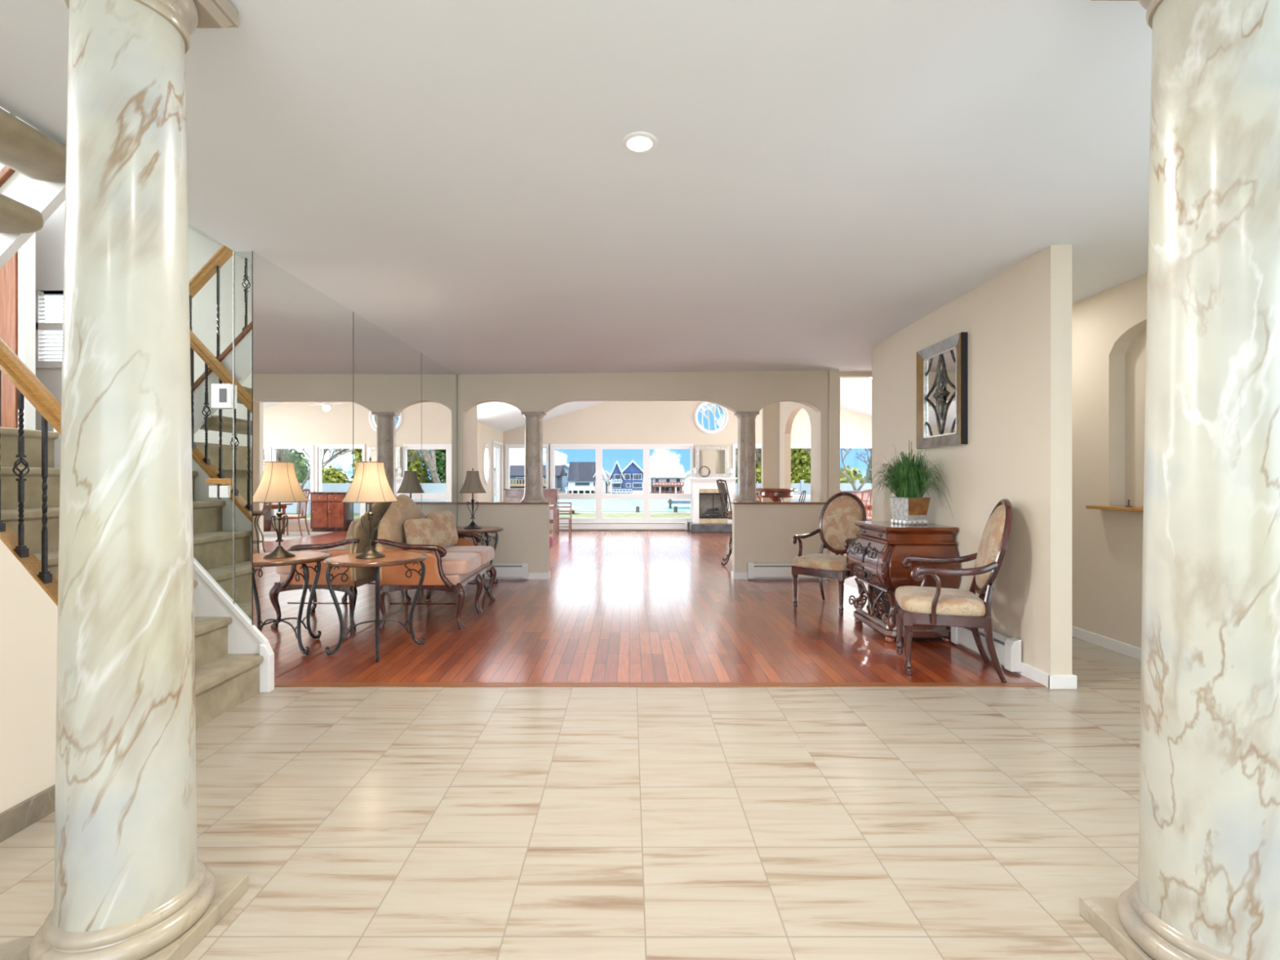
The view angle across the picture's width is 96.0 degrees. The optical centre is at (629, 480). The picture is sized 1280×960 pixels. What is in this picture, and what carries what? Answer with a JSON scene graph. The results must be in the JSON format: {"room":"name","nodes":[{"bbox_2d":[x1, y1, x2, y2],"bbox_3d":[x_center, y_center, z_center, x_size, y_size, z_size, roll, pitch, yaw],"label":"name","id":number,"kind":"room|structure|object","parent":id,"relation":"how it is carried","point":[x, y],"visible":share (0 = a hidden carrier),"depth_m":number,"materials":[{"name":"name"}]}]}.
{"room":"entrance foyer","nodes":[
{"label":"entrance foyer","id":0,"kind":"room"},
{"bbox_2d":[0,538,57,813],"bbox_3d":[-2.325,-0.060,1.795,0.070,2.740,1.790,0,0,0],"label":"wall","id":1,"kind":"structure","parent":0,"point":[28,616],"depth_m":2.18,"materials":[{"name":"paint"}]},
{"bbox_2d":[0,784,55,842],"bbox_3d":[-2.281,1.261,1.795,0.018,0.098,1.790,0,0,0],"label":"baseboard","id":2,"kind":"structure","parent":1,"relation":"attached to","point":[30,811],"depth_m":2.17,"materials":[{"name":"stone"}]},
{"bbox_2d":[0,106,65,431],"bbox_3d":[-5.160,-1.340,5.260,3.480,5.300,0.120,0,0,0],"label":"wall","id":3,"kind":"structure","parent":0,"point":[50,240],"depth_m":5.20,"materials":[{"name":"white paint"}]},
{"bbox_2d":[35,283,63,368],"bbox_3d":[-5.125,-1.390,5.240,0.670,0.760,0.120,0,0,0],"label":"window","id":4,"kind":"structure","parent":3,"relation":"in","point":[41,326],"depth_m":5.21,"materials":[{"name":"white paint"}]},
{"bbox_2d":[466,404,477,502],"bbox_3d":[-2.377,-0.090,8.120,0.185,2.800,1.040,0,0,0],"label":"wall","id":5,"kind":"structure","parent":0,"point":[472,415],"depth_m":8.36,"materials":[{"name":"paint"}]},
{"bbox_2d":[422,353,457,597],"bbox_3d":[-2.287,-0.061,6.978,0.008,2.734,1.225,0,0,1],"label":"mirror panel","id":6,"kind":"object","parent":5,"relation":"attached to","point":[439,384],"visible":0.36,"depth_m":6.90,"materials":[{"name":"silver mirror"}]},
{"bbox_2d":[477,422,502,502],"bbox_3d":[-3.370,0.010,11.820,0.160,2.600,6.360,0,0,0],"label":"wall","id":7,"kind":"structure","parent":0,"point":[486,434],"depth_m":13.36,"materials":[{"name":"paint"}]},
{"bbox_2d":[482,444,490,484],"bbox_3d":[-3.273,-0.370,13.200,0.030,0.920,0.600,0,0,0],"label":"oval mirror","id":8,"kind":"object","parent":7,"relation":"attached to","point":[486,459],"visible":1,"depth_m":13.17,"materials":[{"name":"white mirror"}]},
{"bbox_2d":[484,446,489,480],"bbox_3d":[-3.275,-0.370,13.200,0.002,0.800,0.522,0,0,0],"label":"mirror glass","id":9,"kind":"object","parent":8,"relation":"attached to","point":[486,451],"depth_m":13.22,"materials":[{"name":"silver metal"}]},
{"bbox_2d":[493,444,500,502],"bbox_3d":[-3.360,0.085,14.330,0.080,1.950,0.940,0,0,0],"label":"window","id":10,"kind":"structure","parent":7,"relation":"in","point":[497,446],"depth_m":14.73,"materials":[{"name":"white paint"}]},
{"bbox_2d":[492,440,502,502],"bbox_3d":[-3.274,0.085,14.330,0.024,2.070,1.060,0,0,0],"label":"trim","id":11,"kind":"structure","parent":7,"relation":"attached to","point":[493,441],"depth_m":13.80,"materials":[{"name":"white paint"}]},
{"bbox_2d":[477,401,606,431],"bbox_3d":[-0.675,-2.084,11.375,5.650,1.786,7.550,0,0,0],"label":"ceiling","id":12,"kind":"structure","parent":0,"point":[501,416],"depth_m":13.30,"materials":[{"name":"paint"}]},
{"bbox_2d":[0,577,1141,959],"bbox_3d":[-1.530,1.410,2.150,10.740,0.200,11.100,0,0,0],"label":"floor","id":13,"kind":"structure","parent":0,"point":[362,823],"depth_m":2.20,"materials":[{"name":"tile"}]},
{"bbox_2d":[11,0,248,959],"bbox_3d":[-1.420,-0.085,1.637,0.407,2.790,0.407,0,0,0],"label":"marble column","id":14,"kind":"structure","parent":13,"relation":"on","point":[131,882],"depth_m":1.53,"materials":[{"name":"white stone"}]},
{"bbox_2d":[0,337,274,728],"bbox_3d":[-2.928,-0.019,3.122,1.421,2.657,0.975,0,0,0],"label":"staircase","id":15,"kind":"structure","parent":13,"relation":"on","point":[234,660],"depth_m":3.21,"materials":[{"name":"carpet"}]},
{"bbox_2d":[274,682,1045,686],"bbox_3d":[0.250,1.307,3.680,5.100,0.006,0.070,0,0,0],"label":"trim","id":16,"kind":"structure","parent":13,"relation":"on","point":[276,684],"depth_m":3.67,"materials":[{"name":"brown wood"}]},
{"bbox_2d":[1079,0,1279,959],"bbox_3d":[1.560,-0.085,1.535,0.407,2.790,0.407,0,0,0],"label":"marble column","id":17,"kind":"structure","parent":13,"relation":"on","point":[1207,885],"depth_m":1.44,"materials":[{"name":"white stone"}]},
{"bbox_2d":[0,0,1152,374],"bbox_3d":[2.420,-1.558,2.160,9.760,0.336,11.120,0,0,0],"label":"ceiling","id":18,"kind":"structure","parent":0,"point":[311,124],"depth_m":2.66,"materials":[{"name":"paint"}]},
{"bbox_2d":[622,131,657,153],"bbox_3d":[0.044,-1.478,2.530,0.158,0.010,0.158,0,0,0],"label":"recessed light","id":19,"kind":"object","parent":18,"relation":"in","point":[640,142],"visible":1,"depth_m":2.52,"materials":[{"name":"white"}]},
{"bbox_2d":[626,136,652,151],"bbox_3d":[0.044,-1.478,2.530,0.110,0.004,0.110,0,0,-17],"label":"diffuser","id":20,"kind":"object","parent":19,"relation":"attached to","point":[633,143],"depth_m":2.53,"materials":[{"name":"white"}]},
{"bbox_2d":[457,370,827,573],"bbox_3d":[0.145,-0.090,7.691,4.950,2.800,0.168,0,0,0],"label":"wall","id":21,"kind":"structure","parent":0,"point":[735,391],"depth_m":7.61,"materials":[{"name":"paint"}]},
{"bbox_2d":[457,502,551,504],"bbox_3d":[-1.696,0.308,7.692,1.268,0.024,0.215,0,0,0],"label":"trim","id":22,"kind":"structure","parent":21,"relation":"on","point":[458,503],"depth_m":7.59,"materials":[{"name":"brown wood"}]},
{"bbox_2d":[520,411,547,502],"bbox_3d":[-1.278,-0.304,7.692,0.356,1.200,0.356,0,0,0],"label":"marble column","id":23,"kind":"structure","parent":22,"relation":"on","point":[533,491],"depth_m":7.59,"materials":[{"name":"beige stone"}]},
{"bbox_2d":[481,561,528,578],"bbox_3d":[-1.790,1.183,7.559,0.920,0.214,0.070,0,0,0],"label":"baseboard heater","id":24,"kind":"object","parent":21,"relation":"attached to","point":[503,570],"visible":0.51,"depth_m":7.53,"materials":[{"name":"white metal"}]},
{"bbox_2d":[484,573,547,579],"bbox_3d":[-1.704,1.268,7.602,1.252,0.085,0.016,0,0,0],"label":"baseboard","id":25,"kind":"structure","parent":21,"relation":"attached to","point":[531,575],"depth_m":7.59,"materials":[{"name":"white paint"}]},
{"bbox_2d":[730,502,826,504],"bbox_3d":[1.993,0.308,7.692,1.254,0.024,0.215,0,0,0],"label":"trim","id":26,"kind":"structure","parent":21,"relation":"on","point":[733,503],"depth_m":7.59,"materials":[{"name":"brown wood"}]},
{"bbox_2d":[733,411,759,502],"bbox_3d":[1.562,-0.304,7.692,0.356,1.200,0.356,0,0,0],"label":"marble column","id":27,"kind":"structure","parent":26,"relation":"on","point":[746,446],"depth_m":7.59,"materials":[{"name":"beige stone"}]},
{"bbox_2d":[733,573,828,579],"bbox_3d":[1.995,1.268,7.602,1.250,0.085,0.016,0,0,0],"label":"baseboard","id":28,"kind":"structure","parent":21,"relation":"attached to","point":[735,575],"depth_m":7.59,"materials":[{"name":"white paint"}]},
{"bbox_2d":[746,561,824,578],"bbox_3d":[2.050,1.183,7.559,1.000,0.214,0.070,0,0,0],"label":"baseboard heater","id":29,"kind":"object","parent":21,"relation":"attached to","point":[753,570],"visible":0.62,"depth_m":7.53,"materials":[{"name":"white metal"}]},
{"bbox_2d":[274,530,1035,682],"bbox_3d":[1.900,1.410,9.403,10.800,0.200,11.494,0,0,0],"label":"floor","id":30,"kind":"structure","parent":0,"point":[613,606],"depth_m":4.93,"materials":[{"name":"brown wood"}]},
{"bbox_2d":[323,551,427,662],"bbox_3d":[-1.945,0.950,4.440,0.731,0.720,0.731,0,0,31],"label":"end table","id":31,"kind":"object","parent":30,"relation":"on","point":[392,557],"visible":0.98,"depth_m":4.31,"materials":[{"name":"brown wood"}]},
{"bbox_2d":[342,456,398,559],"bbox_3d":[-1.980,0.203,4.400,0.395,0.773,0.395,0,0,22],"label":"table lamp","id":32,"kind":"object","parent":31,"relation":"on","point":[370,484],"visible":1,"depth_m":4.31,"materials":[{"name":"beige fabric"}]},
{"bbox_2d":[373,493,496,629],"bbox_3d":[-1.849,0.725,5.670,0.832,1.170,1.260,0,0,0],"label":"settee","id":33,"kind":"object","parent":30,"relation":"on","point":[451,568],"visible":0.88,"depth_m":5.12,"materials":[{"name":"beige fabric"}]},
{"bbox_2d":[403,518,437,552],"bbox_3d":[-1.994,0.534,5.497,0.171,0.329,0.338,0,0,28],"label":"throw pillow","id":34,"kind":"object","parent":33,"relation":"on","point":[421,531],"visible":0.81,"depth_m":5.42,"materials":[{"name":"brown fabric"}]},
{"bbox_2d":[425,510,457,547],"bbox_3d":[-1.924,0.510,5.918,0.172,0.383,0.392,0,0,22],"label":"throw pillow","id":35,"kind":"object","parent":33,"relation":"on","point":[446,532],"visible":0.73,"depth_m":5.87,"materials":[{"name":"brown fabric"}]},
{"bbox_2d":[434,552,480,574],"bbox_3d":[-1.785,0.772,5.387,0.690,0.145,0.566,0,0,0],"label":"seat cushion","id":36,"kind":"object","parent":33,"relation":"on","point":[453,563],"depth_m":5.16,"materials":[{"name":"fabric"}]},
{"bbox_2d":[431,546,494,564],"bbox_3d":[-1.785,0.772,5.953,0.690,0.145,0.566,0,0,0],"label":"seat cushion","id":37,"kind":"object","parent":33,"relation":"on","point":[486,553],"depth_m":5.85,"materials":[{"name":"fabric"}]},
{"bbox_2d":[456,526,503,591],"bbox_3d":[-1.905,0.950,7.000,0.731,0.720,0.731,0,0,42],"label":"end table","id":38,"kind":"object","parent":30,"relation":"on","point":[486,530],"visible":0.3,"depth_m":6.88,"materials":[{"name":"brown wood"}]},
{"bbox_2d":[458,467,486,528],"bbox_3d":[-1.905,0.218,7.000,0.321,0.743,0.321,0,0,-41],"label":"table lamp","id":39,"kind":"object","parent":38,"relation":"on","point":[473,484],"visible":1,"depth_m":6.93,"materials":[{"name":"grey fabric"}]},
{"bbox_2d":[503,488,560,535],"bbox_3d":[-2.350,0.760,13.835,1.320,1.100,0.790,0,0,0],"label":"bar counter","id":40,"kind":"object","parent":30,"relation":"on","point":[512,495],"visible":0.39,"depth_m":13.78,"materials":[{"name":"brown wood"}]},
{"bbox_2d":[552,502,572,539],"bbox_3d":[-1.500,0.907,12.900,0.380,0.805,0.380,0,0,0],"label":"chair","id":41,"kind":"object","parent":30,"relation":"on","point":[556,517],"visible":1,"depth_m":13.05,"materials":[{"name":"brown wood"}]},
{"bbox_2d":[688,477,737,532],"bbox_3d":[2.130,0.623,14.680,1.200,1.375,0.620,0,0,0],"label":"fireplace","id":42,"kind":"object","parent":30,"relation":"on","point":[708,516],"visible":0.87,"depth_m":14.65,"materials":[{"name":"stone"}]},
{"bbox_2d":[695,446,728,477],"bbox_3d":[2.130,-0.466,14.910,0.860,0.800,0.040,0,0,0],"label":"mirror","id":43,"kind":"object","parent":42,"relation":"on","point":[716,459],"visible":0.95,"depth_m":14.91,"materials":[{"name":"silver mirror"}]},
{"bbox_2d":[698,449,724,474],"bbox_3d":[2.130,-0.466,14.912,0.680,0.620,0.005,0,0,0],"label":"mirror glass","id":44,"kind":"object","parent":43,"relation":"attached to","point":[714,460],"depth_m":14.91,"materials":[{"name":"beige mirror"}]},
{"bbox_2d":[715,479,732,568],"bbox_3d":[1.605,0.646,8.608,0.561,1.315,0.448,0,0,-12],"label":"bar stool","id":45,"kind":"object","parent":30,"relation":"on","point":[721,486],"visible":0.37,"depth_m":8.56,"materials":[{"name":"brown wood"}]},
{"bbox_2d":[717,479,732,560],"bbox_3d":[1.726,0.646,9.438,0.561,1.315,0.448,0,0,18],"label":"bar stool","id":46,"kind":"object","parent":30,"relation":"on","point":[722,500],"visible":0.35,"depth_m":9.35,"materials":[{"name":"brown wood"}]},
{"bbox_2d":[755,488,798,502],"bbox_3d":[2.300,0.719,9.050,0.676,1.183,0.676,0,0,0],"label":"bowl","id":47,"kind":"object","parent":30,"relation":"on","point":[767,493],"visible":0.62,"depth_m":8.82,"materials":[{"name":"brown wood"}]},
{"bbox_2d":[791,491,866,615],"bbox_3d":[2.093,0.721,5.974,0.610,1.191,0.688,0,0,45],"label":"armchair","id":48,"kind":"object","parent":30,"relation":"on","point":[837,531],"visible":0.78,"depth_m":6.04,"materials":[{"name":"beige fabric"}]},
{"bbox_2d":[793,553,849,571],"bbox_3d":[2.037,0.834,5.917,0.570,0.104,0.524,0,0,45],"label":"seat cushion","id":49,"kind":"object","parent":48,"relation":"on","point":[817,562],"depth_m":5.76,"materials":[{"name":"beige fabric"}]},
{"bbox_2d":[827,368,839,580],"bbox_3d":[2.681,-0.090,7.670,0.122,2.800,0.260,0,0,0],"label":"wall pier","id":50,"kind":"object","parent":30,"relation":"on","point":[833,375],"visible":0.36,"depth_m":7.54,"materials":[{"name":"paint"}]},
{"bbox_2d":[842,490,871,516],"bbox_3d":[5.650,0.790,14.306,1.540,1.040,0.489,0,0,0],"label":"base cabinet","id":51,"kind":"object","parent":30,"relation":"on","point":[859,493],"visible":0.2,"depth_m":14.09,"materials":[{"name":"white wood"}]},
{"bbox_2d":[845,520,959,642],"bbox_3d":[2.318,0.845,4.985,0.625,0.930,0.817,0,0,0],"label":"chest","id":52,"kind":"object","parent":30,"relation":"on","point":[875,557],"visible":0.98,"depth_m":4.65,"materials":[{"name":"brown wood"}]},
{"bbox_2d":[866,441,953,524],"bbox_3d":[2.364,0.019,4.940,0.610,0.721,0.743,0,0,-18],"label":"potted grass","id":53,"kind":"object","parent":52,"relation":"on","point":[908,479],"depth_m":4.86,"materials":[{"name":"green plant"}]},
{"bbox_2d":[888,497,930,524],"bbox_3d":[2.410,0.264,4.960,0.284,0.233,0.284,0,0,0],"label":"pot","id":54,"kind":"object","parent":53,"relation":"on","point":[906,513],"depth_m":4.87,"materials":[{"name":"silver metal"}]},
{"bbox_2d":[894,498,1012,682],"bbox_3d":[2.240,0.721,4.007,0.688,1.191,0.610,0,0,19],"label":"armchair","id":55,"kind":"object","parent":30,"relation":"on","point":[937,606],"visible":1,"depth_m":3.82,"materials":[{"name":"beige fabric"}]},
{"bbox_2d":[894,586,985,616],"bbox_3d":[2.164,0.834,4.034,0.524,0.104,0.570,0,0,19],"label":"seat cushion","id":56,"kind":"object","parent":55,"relation":"on","point":[913,601],"depth_m":3.83,"materials":[{"name":"beige fabric"}]},
{"bbox_2d":[502,400,871,530],"bbox_3d":[1.950,-0.780,15.075,10.800,4.180,0.150,0,0,0],"label":"wall","id":57,"kind":"structure","parent":0,"point":[620,422],"depth_m":15.00,"materials":[{"name":"paint"}]},
{"bbox_2d":[506,446,547,488],"bbox_3d":[-2.660,0.110,15.055,1.080,2.000,0.090,0,0,0],"label":"window","id":58,"kind":"structure","parent":57,"relation":"in","point":[508,447],"depth_m":15.01,"materials":[{"name":"white paint"}]},
{"bbox_2d":[505,444,550,524],"bbox_3d":[-2.655,0.115,14.997,1.170,2.090,0.030,0,0,0],"label":"trim","id":59,"kind":"structure","parent":57,"relation":"attached to","point":[506,445],"depth_m":14.98,"materials":[{"name":"white paint"}]},
{"bbox_2d":[551,446,599,519],"bbox_3d":[-1.420,0.120,15.055,1.240,2.020,0.090,0,0,0],"label":"window","id":60,"kind":"structure","parent":57,"relation":"in","point":[562,496],"depth_m":15.01,"materials":[{"name":"white paint"}]},
{"bbox_2d":[548,444,693,522],"bbox_3d":[-0.220,0.080,14.997,3.760,2.040,0.030,0,0,0],"label":"window frame","id":61,"kind":"structure","parent":57,"relation":"attached to","point":[551,445],"depth_m":14.98,"materials":[{"name":"white paint"}]},
{"bbox_2d":[599,446,646,519],"bbox_3d":[-0.180,0.120,15.055,1.240,2.020,0.090,0,0,0],"label":"window","id":62,"kind":"structure","parent":57,"relation":"in","point":[602,496],"depth_m":15.01,"materials":[{"name":"white paint"}]},
{"bbox_2d":[559,521,687,529],"bbox_3d":[-0.250,1.183,14.945,3.500,0.214,0.070,0,0,0],"label":"baseboard heater","id":63,"kind":"object","parent":57,"relation":"attached to","point":[575,526],"visible":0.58,"depth_m":14.92,"materials":[{"name":"white metal"}]},
{"bbox_2d":[646,445,693,523],"bbox_3d":[1.060,0.120,15.055,1.240,2.020,0.090,0,0,0],"label":"window","id":64,"kind":"structure","parent":57,"relation":"in","point":[649,496],"depth_m":15.01,"materials":[{"name":"white paint"}]},
{"bbox_2d":[693,401,728,433],"bbox_3d":[2.125,-1.646,15.027,0.890,0.890,0.145,0,0,0],"label":"window","id":65,"kind":"structure","parent":57,"relation":"in","point":[724,409],"depth_m":14.97,"materials":[{"name":"white paint"}]},
{"bbox_2d":[732,444,761,500],"bbox_3d":[3.345,0.080,14.997,1.330,2.040,0.030,0,0,0],"label":"trim","id":66,"kind":"structure","parent":57,"relation":"attached to","point":[733,445],"depth_m":14.98,"materials":[{"name":"white paint"}]},
{"bbox_2d":[761,377,839,555],"bbox_3d":[2.645,-0.740,9.230,0.410,4.100,2.860,0,0,0],"label":"wall","id":67,"kind":"structure","parent":0,"point":[777,418],"depth_m":10.39,"materials":[{"name":"paint"}]},
{"bbox_2d":[839,371,871,377],"bbox_3d":[1.950,-2.140,7.777,10.700,1.500,0.107,0,0,0],"label":"wall","id":68,"kind":"structure","parent":0,"point":[853,374],"depth_m":7.72,"materials":[{"name":"paint"}]},
{"bbox_2d":[840,377,871,416],"bbox_3d":[4.775,-2.162,11.375,5.250,1.636,7.550,0,0,0],"label":"ceiling","id":69,"kind":"structure","parent":0,"point":[852,390],"depth_m":13.27,"materials":[{"name":"paint"}]},
{"bbox_2d":[871,244,1071,675],"bbox_3d":[2.717,-0.115,4.963,0.135,2.850,2.675,0,0,0],"label":"wall","id":70,"kind":"structure","parent":0,"point":[1017,323],"depth_m":4.00,"materials":[{"name":"paint"}]},
{"bbox_2d":[916,332,967,448],"bbox_3d":[2.618,-0.720,4.860,0.060,0.878,0.698,0,0,0],"label":"wall art","id":71,"kind":"object","parent":70,"relation":"attached to","point":[942,366],"visible":1,"depth_m":4.82,"materials":[{"name":"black metal"}]},
{"bbox_2d":[933,368,947,420],"bbox_3d":[2.612,-0.720,4.860,0.048,0.438,0.232,0,0,0],"label":"flower","id":72,"kind":"object","parent":71,"relation":"on","point":[940,375],"depth_m":4.84,"materials":[{"name":"grey metal"}]},
{"bbox_2d":[925,348,955,436],"bbox_3d":[2.632,-0.720,4.860,0.004,0.700,0.520,0,0,0],"label":"mirror glass","id":73,"kind":"object","parent":71,"relation":"on","point":[940,364],"depth_m":4.83,"materials":[{"name":"silver metal"}]},
{"bbox_2d":[951,626,1021,671],"bbox_3d":[2.599,1.183,4.235,0.070,0.214,0.730,0,0,0],"label":"baseboard heater","id":74,"kind":"object","parent":70,"relation":"attached to","point":[1008,650],"visible":0.81,"depth_m":4.02,"materials":[{"name":"white metal"}]},
{"bbox_2d":[988,657,1050,688],"bbox_3d":[2.642,1.268,4.955,0.016,0.085,2.690,0,0,0],"label":"baseboard","id":75,"kind":"structure","parent":70,"relation":"attached to","point":[1037,675],"depth_m":3.75,"materials":[{"name":"white paint"}]},
{"bbox_2d":[1048,675,1076,688],"bbox_3d":[2.719,1.268,3.616,0.169,0.085,0.018,0,0,0],"label":"baseboard","id":76,"kind":"structure","parent":70,"relation":"attached to","point":[1056,682],"depth_m":3.61,"materials":[{"name":"white paint"}]},
{"bbox_2d":[1071,273,1147,648],"bbox_3d":[3.820,-0.140,2.200,0.200,2.900,11.200,0,0,0],"label":"wall","id":77,"kind":"structure","parent":0,"point":[1109,326],"depth_m":4.48,"materials":[{"name":"paint"}]},
{"bbox_2d":[1071,626,1141,660],"bbox_3d":[3.712,1.268,5.000,0.016,0.085,5.600,0,0,0],"label":"baseboard","id":78,"kind":"structure","parent":77,"relation":"attached to","point":[1135,652],"depth_m":4.46,"materials":[{"name":"white paint"}]},
{"bbox_2d":[1085,505,1143,511],"bbox_3d":[3.723,0.212,4.085,0.245,0.025,0.930,0,0,0],"label":"shelf","id":79,"kind":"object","parent":77,"relation":"attached to","point":[1135,508],"depth_m":4.28,"materials":[{"name":"brown wood"}]},
{"bbox_3d":[-5.110,0.505,3.200,3.380,1.610,4.000,0,0,0],"label":"floor","id":80,"kind":"structure","parent":0,"visible":0},
{"bbox_2d":[0,231,35,430],"bbox_3d":[-5.480,-1.430,4.774,0.980,2.200,0.132,0,0,0],"label":"door","id":81,"kind":"structure","parent":80,"relation":"on","point":[18,275],"depth_m":4.75,"materials":[{"name":"brown wood"}]},
{"bbox_2d":[0,107,66,269],"bbox_3d":[-3.001,-1.475,2.197,1.219,2.472,0.935,0,0,0],"label":"staircase","id":82,"kind":"structure","parent":80,"relation":"on","point":[33,175],"depth_m":2.49,"materials":[{"name":"carpet"}]},
{"bbox_3d":[-2.945,-1.315,3.640,0.950,5.250,0.080,0,0,0],"label":"wall","id":83,"kind":"structure","parent":0,"visible":0},
{"bbox_2d":[187,222,234,604],"bbox_3d":[-2.882,-1.392,3.582,0.836,4.396,0.027,0,0,0],"label":"mirror panel","id":84,"kind":"object","parent":83,"relation":"attached to","point":[211,262],"depth_m":3.59,"materials":[{"name":"white"}]},
{"bbox_2d":[208,484,228,499],"bbox_3d":[-2.554,0.072,3.580,0.116,0.095,0.012,0,0,0],"label":"light switch","id":85,"kind":"object","parent":84,"relation":"attached to","point":[219,491],"visible":1,"depth_m":3.57,"materials":[{"name":"white plastic"}]},
{"bbox_2d":[211,383,233,408],"bbox_3d":[-2.525,-0.520,3.570,0.120,0.150,0.033,0,0,0],"label":"thermostat","id":86,"kind":"object","parent":84,"relation":"attached to","point":[222,394],"visible":1,"depth_m":3.56,"materials":[{"name":"white plastic"}]},
{"bbox_2d":[234,251,253,625],"bbox_3d":[-2.402,-0.244,3.590,0.115,2.362,0.010,0,0,0],"label":"mirror panel","id":87,"kind":"object","parent":83,"relation":"attached to","point":[243,266],"visible":1,"depth_m":3.59,"materials":[{"name":"white"}]},
{"label":"outside","id":88,"kind":"structure","parent":0,"visible":0},
{"bbox_2d":[493,495,690,512],"bbox_3d":[0.000,2.220,48.100,180.000,0.580,45.800,0,0,0],"label":"water","id":89,"kind":"structure","parent":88,"point":[585,505],"depth_m":43.23,"materials":[{"name":"liquid"}]},
{"bbox_2d":[510,465,566,491],"bbox_3d":[-12.150,0.160,74.650,6.900,4.200,9.300,0,0,0],"label":"house","id":90,"kind":"structure","parent":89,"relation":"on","point":[517,472],"depth_m":72.35,"materials":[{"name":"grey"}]},
{"bbox_3d":[-2.415,-0.090,5.600,0.110,2.800,4.000,0,0,0],"label":"wall","id":91,"kind":"structure","parent":0,"visible":0},
{"bbox_2d":[252,251,353,678],"bbox_3d":[-2.336,-0.072,4.215,0.008,2.756,1.260,0,0,1],"label":"mirror panel","id":92,"kind":"object","parent":91,"relation":"attached to","point":[303,338],"visible":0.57,"depth_m":4.06,"materials":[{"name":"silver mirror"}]},
{"bbox_2d":[353,311,422,635],"bbox_3d":[-2.311,-0.066,5.605,0.008,2.745,1.510,0,0,1],"label":"mirror panel","id":93,"kind":"object","parent":91,"relation":"attached to","point":[388,371],"visible":0.64,"depth_m":5.36,"materials":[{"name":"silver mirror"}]},
{"bbox_3d":[21.450,1.910,26.305,37.100,1.000,2.590,0,0,0],"label":"ground","id":94,"kind":"structure","parent":0,"visible":0},
{"bbox_2d":[699,404,724,430],"bbox_3d":[4.715,-2.417,26.950,6.961,7.861,5.642,0,0,13],"label":"tree","id":95,"kind":"object","parent":94,"relation":"on","point":[710,406],"visible":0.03,"depth_m":27.12,"materials":[{"name":"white plant"}]},
{"bbox_2d":[755,449,761,483],"bbox_3d":[6.039,-0.095,25.991,1.710,3.026,1.334,0,0,0],"label":"shrub","id":96,"kind":"object","parent":94,"relation":"on","point":[758,467],"visible":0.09,"depth_m":25.58,"materials":[{"name":"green plant"}]},
{"bbox_2d":[791,448,810,483],"bbox_3d":[7.837,-0.836,26.178,2.122,4.777,1.808,0,0,0],"label":"shrub","id":97,"kind":"object","parent":94,"relation":"on","point":[800,460],"visible":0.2,"depth_m":25.56,"materials":[{"name":"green plant"}]},
{"bbox_2d":[840,464,866,483],"bbox_3d":[9.843,0.363,26.000,1.820,2.121,1.487,0,0,0],"label":"shrub","id":98,"kind":"object","parent":94,"relation":"on","point":[852,474],"visible":0.13,"depth_m":25.68,"materials":[{"name":"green plant"}]},
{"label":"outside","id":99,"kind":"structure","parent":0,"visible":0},
{"bbox_2d":[493,486,690,495],"bbox_3d":[0.000,2.085,105.500,180.000,0.850,69.000,0,0,0],"label":"bank","id":100,"kind":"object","parent":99,"point":[560,492],"visible":0.1,"depth_m":71.00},
{"bbox_2d":[560,462,568,492],"bbox_3d":[-9.150,-0.055,84.350,2.900,4.630,7.300,0,0,0],"label":"house","id":101,"kind":"structure","parent":100,"relation":"on","point":[565,482],"depth_m":81.00,"materials":[{"name":"blue"}]},
{"bbox_2d":[564,462,609,493],"bbox_3d":[-5.300,-0.040,74.500,5.300,4.600,7.000,0,0,0],"label":"house","id":102,"kind":"structure","parent":100,"relation":"on","point":[581,478],"depth_m":72.50,"materials":[{"name":"grey"}]},
{"bbox_2d":[608,460,643,493],"bbox_3d":[-0.225,-0.130,74.475,4.650,4.780,7.050,0,0,0],"label":"house","id":103,"kind":"structure","parent":100,"relation":"on","point":[629,480],"depth_m":72.22,"materials":[{"name":"blue wood"}]},
{"bbox_2d":[649,469,685,493],"bbox_3d":[4.800,0.410,75.155,4.500,3.700,8.290,0,0,0],"label":"house","id":104,"kind":"structure","parent":100,"relation":"on","point":[661,480],"depth_m":72.82,"materials":[{"name":"grey"}]},
{"bbox_2d":[682,470,690,491],"bbox_3d":[9.500,0.170,83.850,4.100,3.580,6.300,0,0,0],"label":"house","id":105,"kind":"structure","parent":100,"relation":"on","point":[686,487],"depth_m":81.00,"materials":[{"name":"grey"}]},
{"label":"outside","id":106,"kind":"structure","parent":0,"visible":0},
{"bbox_2d":[559,513,690,517],"bbox_3d":[5.000,1.610,20.080,70.000,0.400,9.840,0,0,0],"label":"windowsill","id":107,"kind":"structure","parent":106,"point":[575,515],"depth_m":22.87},
{"bbox_2d":[735,480,871,502],"bbox_3d":[10.520,0.700,23.200,16.060,1.420,0.120,0,0,0],"label":"vinyl fence","id":108,"kind":"object","parent":107,"relation":"on","point":[802,486],"visible":0.08,"depth_m":23.18,"materials":[{"name":"white plastic"}]},
{"bbox_2d":[803,448,871,490],"bbox_3d":[8.197,-0.203,21.364,3.543,3.443,2.674,0,0,7],"label":"tree","id":109,"kind":"object","parent":107,"relation":"on","point":[868,474],"visible":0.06,"depth_m":21.31,"materials":[{"name":"grey plant"}]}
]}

